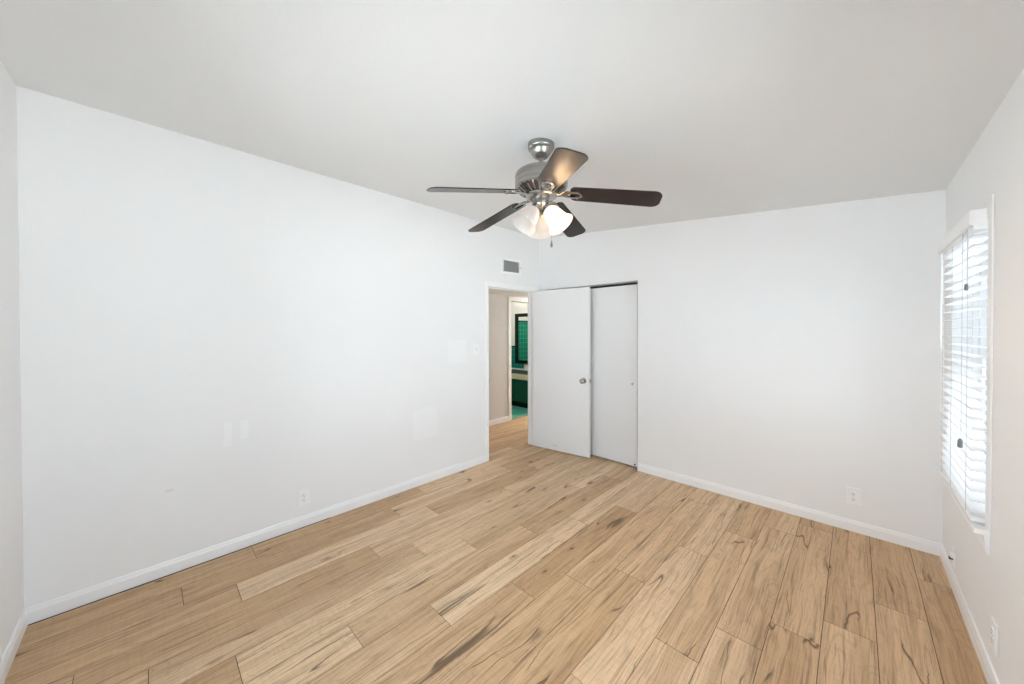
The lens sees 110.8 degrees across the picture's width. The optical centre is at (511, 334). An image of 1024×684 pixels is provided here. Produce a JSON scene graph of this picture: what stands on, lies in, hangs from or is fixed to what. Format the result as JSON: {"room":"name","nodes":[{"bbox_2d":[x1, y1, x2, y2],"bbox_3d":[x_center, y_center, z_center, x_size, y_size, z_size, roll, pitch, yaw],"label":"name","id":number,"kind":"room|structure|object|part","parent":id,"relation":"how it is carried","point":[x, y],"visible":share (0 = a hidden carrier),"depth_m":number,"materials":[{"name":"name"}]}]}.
{"room":"empty bedroom","nodes":[
{"label":"empty bedroom","id":0,"kind":"room"},
{"bbox_2d":[0,61,23,660],"bbox_3d":[-1.276,0.145,0.534,3.406,2.766,0.120,0,1,44],"label":"wall","id":1,"kind":"structure","parent":0,"point":[11,504],"depth_m":1.63,"materials":[{"name":"paint"}]},
{"bbox_2d":[0,609,27,683],"bbox_3d":[-1.227,1.426,0.593,3.406,0.081,0.013,0,1,44],"label":"baseboard","id":2,"kind":"structure","parent":1,"relation":"attached to","point":[10,652],"depth_m":1.59,"materials":[{"name":"paint"}]},
{"bbox_2d":[16,85,538,608],"bbox_3d":[-1.074,0.119,3.239,0.075,2.766,4.282,0,1,44],"label":"wall","id":3,"kind":"structure","parent":0,"point":[212,335],"depth_m":2.29,"materials":[{"name":"paint"}]},
{"bbox_2d":[25,455,485,624],"bbox_3d":[-1.374,1.406,2.877,0.013,0.081,3.084,0,1,44],"label":"baseboard","id":4,"kind":"structure","parent":3,"relation":"attached to","point":[41,611],"depth_m":2.30,"materials":[{"name":"paint"}]},
{"bbox_2d":[298,488,309,506],"bbox_3d":[-1.574,1.230,2.670,0.011,0.122,0.078,0,1,44],"label":"wall outlet","id":5,"kind":"object","parent":3,"relation":"attached to","point":[303,495],"visible":1,"depth_m":2.67,"materials":[{"name":"white plastic"}]},
{"bbox_2d":[474,343,478,354],"bbox_3d":[-0.388,0.155,3.882,0.014,0.122,0.078,0,1,44],"label":"light switch","id":6,"kind":"object","parent":3,"relation":"attached to","point":[476,345],"visible":1,"depth_m":3.88,"materials":[{"name":"white plastic"}]},
{"bbox_2d":[485,281,534,461],"bbox_3d":[-0.028,0.408,4.312,0.092,2.045,0.866,0,1,44],"label":"door frame","id":7,"kind":"structure","parent":3,"relation":"attached to","point":[488,284],"depth_m":4.31,"materials":[{"name":"paint"}]},
{"bbox_2d":[533,287,590,457],"bbox_3d":[0.567,0.433,4.272,0.795,1.970,0.111,0,1,36],"label":"door","id":8,"kind":"structure","parent":7,"relation":"attached to","point":[561,317],"depth_m":4.26,"materials":[{"name":"paint"}]},
{"bbox_3d":[0.812,0.533,4.068,0.066,0.066,0.071,0,1,36],"label":"knob","id":9,"kind":"part","parent":8,"relation":"part of","materials":[{"name":"silver metal"}]},
{"bbox_2d":[502,257,520,275],"bbox_3d":[-0.016,-0.824,4.278,0.046,0.190,0.327,0,1,44],"label":"air vent","id":10,"kind":"object","parent":3,"relation":"in","point":[509,266],"visible":1,"depth_m":4.28,"materials":[{"name":"metal"}]},
{"bbox_2d":[504,260,518,272],"bbox_3d":[-0.020,-0.825,4.282,0.034,0.150,0.286,0,1,44],"label":"grille","id":11,"kind":"object","parent":10,"relation":"attached to","point":[510,266],"depth_m":4.29,"materials":[{"name":"metal"}]},
{"bbox_2d":[4,405,987,683],"bbox_3d":[-0.132,1.463,3.859,6.626,0.063,6.462,0,1,44],"label":"floor","id":12,"kind":"structure","parent":0,"point":[528,563],"depth_m":1.92,"materials":[{"name":"brown wood"}]},
{"bbox_2d":[511,368,527,407],"bbox_3d":[0.020,1.059,7.282,1.670,0.682,0.507,0,1,44],"label":"vanity","id":13,"kind":"object","parent":12,"relation":"on","point":[519,377],"visible":0.38,"depth_m":6.86,"materials":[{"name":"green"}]},
{"bbox_2d":[511,369,527,374],"bbox_3d":[0.026,0.753,7.286,1.670,0.020,0.487,0,1,44],"label":"countertop","id":14,"kind":"structure","parent":13,"relation":"on","point":[515,371],"depth_m":7.16,"materials":[{"name":"black tile"}]},
{"bbox_3d":[-0.002,1.083,6.995,0.960,0.395,0.014,0,1,44],"label":"cabinet door","id":15,"kind":"part","parent":13,"relation":"part of","materials":[{"name":"green wood"}]},
{"bbox_2d":[489,293,527,420],"bbox_3d":[-0.575,0.352,5.365,0.120,2.260,4.900,0,1,44],"label":"wall","id":16,"kind":"structure","parent":0,"point":[498,303],"depth_m":5.65,"materials":[{"name":"paint"}]},
{"bbox_2d":[489,416,508,425],"bbox_3d":[-1.146,1.389,4.690,0.013,0.081,3.120,0,1,44],"label":"baseboard","id":17,"kind":"structure","parent":16,"relation":"attached to","point":[503,419],"depth_m":5.65,"materials":[{"name":"paint"}]},
{"bbox_2d":[508,296,527,420],"bbox_3d":[0.182,0.388,6.138,0.136,2.050,0.818,0,1,44],"label":"door frame","id":18,"kind":"structure","parent":16,"relation":"attached to","point":[510,299],"depth_m":5.82,"materials":[{"name":"paint"}]},
{"bbox_2d":[489,288,527,296],"bbox_3d":[-0.210,-0.696,4.999,1.145,0.100,5.140,0,1,44],"label":"ceiling","id":19,"kind":"structure","parent":0,"point":[494,291],"depth_m":5.42,"materials":[{"name":"paint"}]},
{"bbox_2d":[0,0,1023,236],"bbox_3d":[0.172,-1.148,2.015,3.646,0.456,4.282,0,1,44],"label":"ceiling","id":20,"kind":"structure","parent":0,"point":[717,108],"depth_m":1.50,"materials":[{"name":"paint"}]},
{"bbox_2d":[426,138,661,247],"bbox_3d":[0.144,-0.796,2.051,1.204,0.596,1.242,0,1,44],"label":"ceiling fan","id":21,"kind":"object","parent":20,"relation":"hanging from","point":[540,183],"visible":1,"depth_m":1.94,"materials":[{"name":"silver metal"}]},
{"bbox_3d":[-0.199,-0.755,1.846,0.482,0.094,0.140,0,1,-25],"label":"blade","id":22,"kind":"part","parent":21,"relation":"part of","materials":[{"name":"brown wood"}]},
{"bbox_3d":[-0.107,-0.760,2.311,0.140,0.094,0.482,-1,1,-43],"label":"blade","id":23,"kind":"part","parent":21,"relation":"part of","materials":[{"name":"brown wood"}]},
{"bbox_3d":[0.076,-0.644,1.964,0.154,0.163,0.159,0,1,44],"label":"lamp shade","id":24,"kind":"part","parent":21,"relation":"part of","materials":[{"name":"white glass"}]},
{"bbox_2d":[526,203,540,219],"bbox_3d":[0.121,-0.696,1.986,0.061,0.104,0.089,0,1,44],"label":"socket","id":25,"kind":"object","parent":21,"relation":"attached to","point":[535,209],"depth_m":1.95,"materials":[{"name":"white glass"}]},
{"bbox_3d":[0.164,-0.645,2.129,0.153,0.163,0.153,0,1,44],"label":"lamp shade","id":26,"kind":"part","parent":21,"relation":"part of","materials":[{"name":"white glass"}]},
{"bbox_2d":[543,203,551,212],"bbox_3d":[0.215,-0.696,1.989,0.089,0.104,0.062,0,1,44],"label":"socket","id":27,"kind":"object","parent":21,"relation":"attached to","point":[547,207],"depth_m":1.97,"materials":[{"name":"white glass"}]},
{"bbox_3d":[0.262,-0.644,1.971,0.159,0.163,0.153,0,1,44],"label":"lamp shade","id":28,"kind":"part","parent":21,"relation":"part of","materials":[{"name":"white glass"}]},
{"bbox_3d":[0.215,-0.754,1.615,0.140,0.094,0.482,0,1,-7],"label":"blade","id":29,"kind":"part","parent":21,"relation":"part of","materials":[{"name":"brown wood"}]},
{"bbox_3d":[0.363,-0.761,2.368,0.140,0.094,0.482,0,1,29],"label":"blade","id":30,"kind":"part","parent":21,"relation":"part of","materials":[{"name":"brown wood"}]},
{"bbox_3d":[0.562,-0.758,1.937,0.482,0.094,0.140,0,1,11],"label":"blade","id":31,"kind":"part","parent":21,"relation":"part of","materials":[{"name":"brown wood"}]},
{"bbox_2d":[511,302,527,368],"bbox_3d":[-0.493,0.187,6.956,1.980,2.560,1.900,0,1,44],"label":"wall","id":32,"kind":"structure","parent":0,"point":[516,307],"depth_m":7.60,"materials":[{"name":"paint"}]},
{"bbox_2d":[511,346,523,368],"bbox_3d":[-0.149,0.816,7.803,1.100,1.165,0.015,0,1,44],"label":"wall tile","id":33,"kind":"structure","parent":32,"relation":"attached to","point":[513,364],"depth_m":7.60,"materials":[{"name":"green tile"}]},
{"bbox_2d":[515,313,527,363],"bbox_3d":[0.358,0.079,7.278,0.810,1.053,0.018,0,1,44],"label":"mirror","id":34,"kind":"object","parent":32,"relation":"attached to","point":[521,320],"visible":0.48,"depth_m":7.43,"materials":[{"name":"black mirror"}]},
{"bbox_3d":[0.361,0.079,7.282,0.640,0.921,0.004,0,1,44],"label":"glass","id":35,"kind":"part","parent":34,"relation":"part of","materials":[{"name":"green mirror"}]},
{"bbox_2d":[539,190,945,543],"bbox_3d":[1.624,0.112,3.519,3.406,2.766,0.120,0,1,44],"label":"wall","id":36,"kind":"structure","parent":0,"point":[790,355],"depth_m":2.82,"materials":[{"name":"paint"}]},
{"bbox_2d":[552,280,637,469],"bbox_3d":[0.922,0.425,4.204,1.246,2.010,0.114,0,1,44],"label":"door frame","id":37,"kind":"structure","parent":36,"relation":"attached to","point":[627,282],"depth_m":3.83,"materials":[{"name":"grey wood"}]},
{"bbox_2d":[590,284,637,466],"bbox_3d":[1.122,0.437,4.007,0.629,1.960,0.034,0,1,44],"label":"door","id":38,"kind":"structure","parent":37,"relation":"attached to","point":[614,310],"depth_m":3.96,"materials":[{"name":"paint"}]},
{"bbox_2d":[638,463,940,555],"bbox_3d":[2.065,1.398,3.012,2.054,0.081,0.013,0,1,44],"label":"baseboard","id":39,"kind":"structure","parent":36,"relation":"attached to","point":[913,542],"depth_m":2.77,"materials":[{"name":"paint"}]},
{"bbox_2d":[846,486,860,505],"bbox_3d":[2.502,1.183,2.586,0.078,0.122,0.011,0,1,44],"label":"wall outlet","id":40,"kind":"object","parent":36,"relation":"attached to","point":[853,495],"visible":1,"depth_m":2.58,"materials":[{"name":"white plastic"}]},
{"bbox_2d":[943,69,1023,683],"bbox_3d":[1.439,0.294,0.799,0.120,2.452,4.282,0,1,44],"label":"wall","id":41,"kind":"structure","parent":0,"point":[992,584],"depth_m":1.39,"materials":[{"name":"paint"}]},
{"bbox_2d":[948,544,955,569],"bbox_3d":[2.520,1.269,2.023,0.024,0.115,0.070,0,1,44],"label":"cable jack","id":42,"kind":"object","parent":41,"relation":"attached to","point":[952,556],"visible":1,"depth_m":2.01,"materials":[{"name":"white plastic"}]},
{"bbox_3d":[2.526,1.269,2.017,0.007,0.115,0.070,0,1,44],"label":"plate","id":43,"kind":"part","parent":42,"relation":"part of","materials":[{"name":"white plastic"}]},
{"bbox_2d":[936,193,994,554],"bbox_3d":[2.389,0.170,1.799,0.181,1.528,0.982,0,1,44],"label":"window frame","id":44,"kind":"structure","parent":41,"relation":"in","point":[982,531],"depth_m":1.51,"materials":[{"name":"white plastic"}]},
{"bbox_2d":[938,208,987,522],"bbox_3d":[2.324,0.134,1.827,0.083,1.369,0.808,0,1,44],"label":"window blind","id":45,"kind":"object","parent":44,"relation":"attached to","point":[964,468],"visible":0.89,"depth_m":1.70,"materials":[{"name":"white plastic"}]},
{"bbox_3d":[2.535,0.167,2.035,0.069,1.270,0.002,0,1,44],"label":"ladder cord","id":46,"kind":"part","parent":45,"relation":"part of","materials":[{"name":"white fabric"}]},
{"bbox_3d":[2.354,0.169,1.849,0.069,1.270,0.002,0,1,44],"label":"ladder cord","id":47,"kind":"part","parent":45,"relation":"part of","materials":[{"name":"grey plastic"}]},
{"bbox_3d":[2.135,0.018,1.676,0.002,0.995,0.002,0,1,44],"label":"lift cord","id":48,"kind":"part","parent":45,"relation":"part of","materials":[{"name":"white fabric"}]},
{"bbox_3d":[2.321,0.808,1.819,0.065,0.022,0.774,0,1,44],"label":"rail","id":49,"kind":"part","parent":45,"relation":"part of","materials":[{"name":"white plastic"}]},
{"bbox_3d":[2.069,-0.351,1.604,0.002,0.255,0.002,0,1,44],"label":"lift cord","id":50,"kind":"part","parent":45,"relation":"part of","materials":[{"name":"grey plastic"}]},
{"bbox_3d":[2.102,0.171,1.589,0.069,1.270,0.002,0,1,44],"label":"ladder cord","id":51,"kind":"part","parent":45,"relation":"part of","materials":[{"name":"white fabric"}]},
{"bbox_3d":[2.379,0.841,1.824,0.138,0.020,0.972,0,1,44],"label":"sill","id":52,"kind":"part","parent":44,"relation":"part of","materials":[{"name":"paint"}]},
{"bbox_3d":[2.416,0.167,1.726,0.042,1.363,0.798,0,1,44],"label":"frame","id":53,"kind":"part","parent":44,"relation":"part of","materials":[{"name":"white plastic"}]},
{"bbox_3d":[2.409,0.454,1.736,0.018,0.709,0.728,0,1,44],"label":"sash","id":54,"kind":"part","parent":44,"relation":"part of","materials":[{"name":"white plastic"}]},
{"bbox_3d":[2.410,0.454,1.735,0.003,0.661,0.680,0,1,44],"label":"pane","id":55,"kind":"part","parent":44,"relation":"part of","materials":[{"name":"clear glass"}]},
{"bbox_3d":[2.421,-0.167,1.717,0.018,0.614,0.728,0,1,44],"label":"sash","id":56,"kind":"part","parent":44,"relation":"part of","materials":[{"name":"white plastic"}]},
{"bbox_2d":[940,544,999,683],"bbox_3d":[1.394,1.419,0.856,0.013,0.081,4.042,0,1,44],"label":"baseboard","id":57,"kind":"structure","parent":41,"relation":"attached to","point":[989,672],"depth_m":1.70,"materials":[{"name":"paint"}]},
{"bbox_2d":[990,616,998,657],"bbox_3d":[1.957,1.224,1.434,0.011,0.122,0.078,0,1,44],"label":"wall outlet","id":58,"kind":"object","parent":41,"relation":"attached to","point":[994,643],"visible":1,"depth_m":1.42,"materials":[{"name":"white plastic"}]}
]}

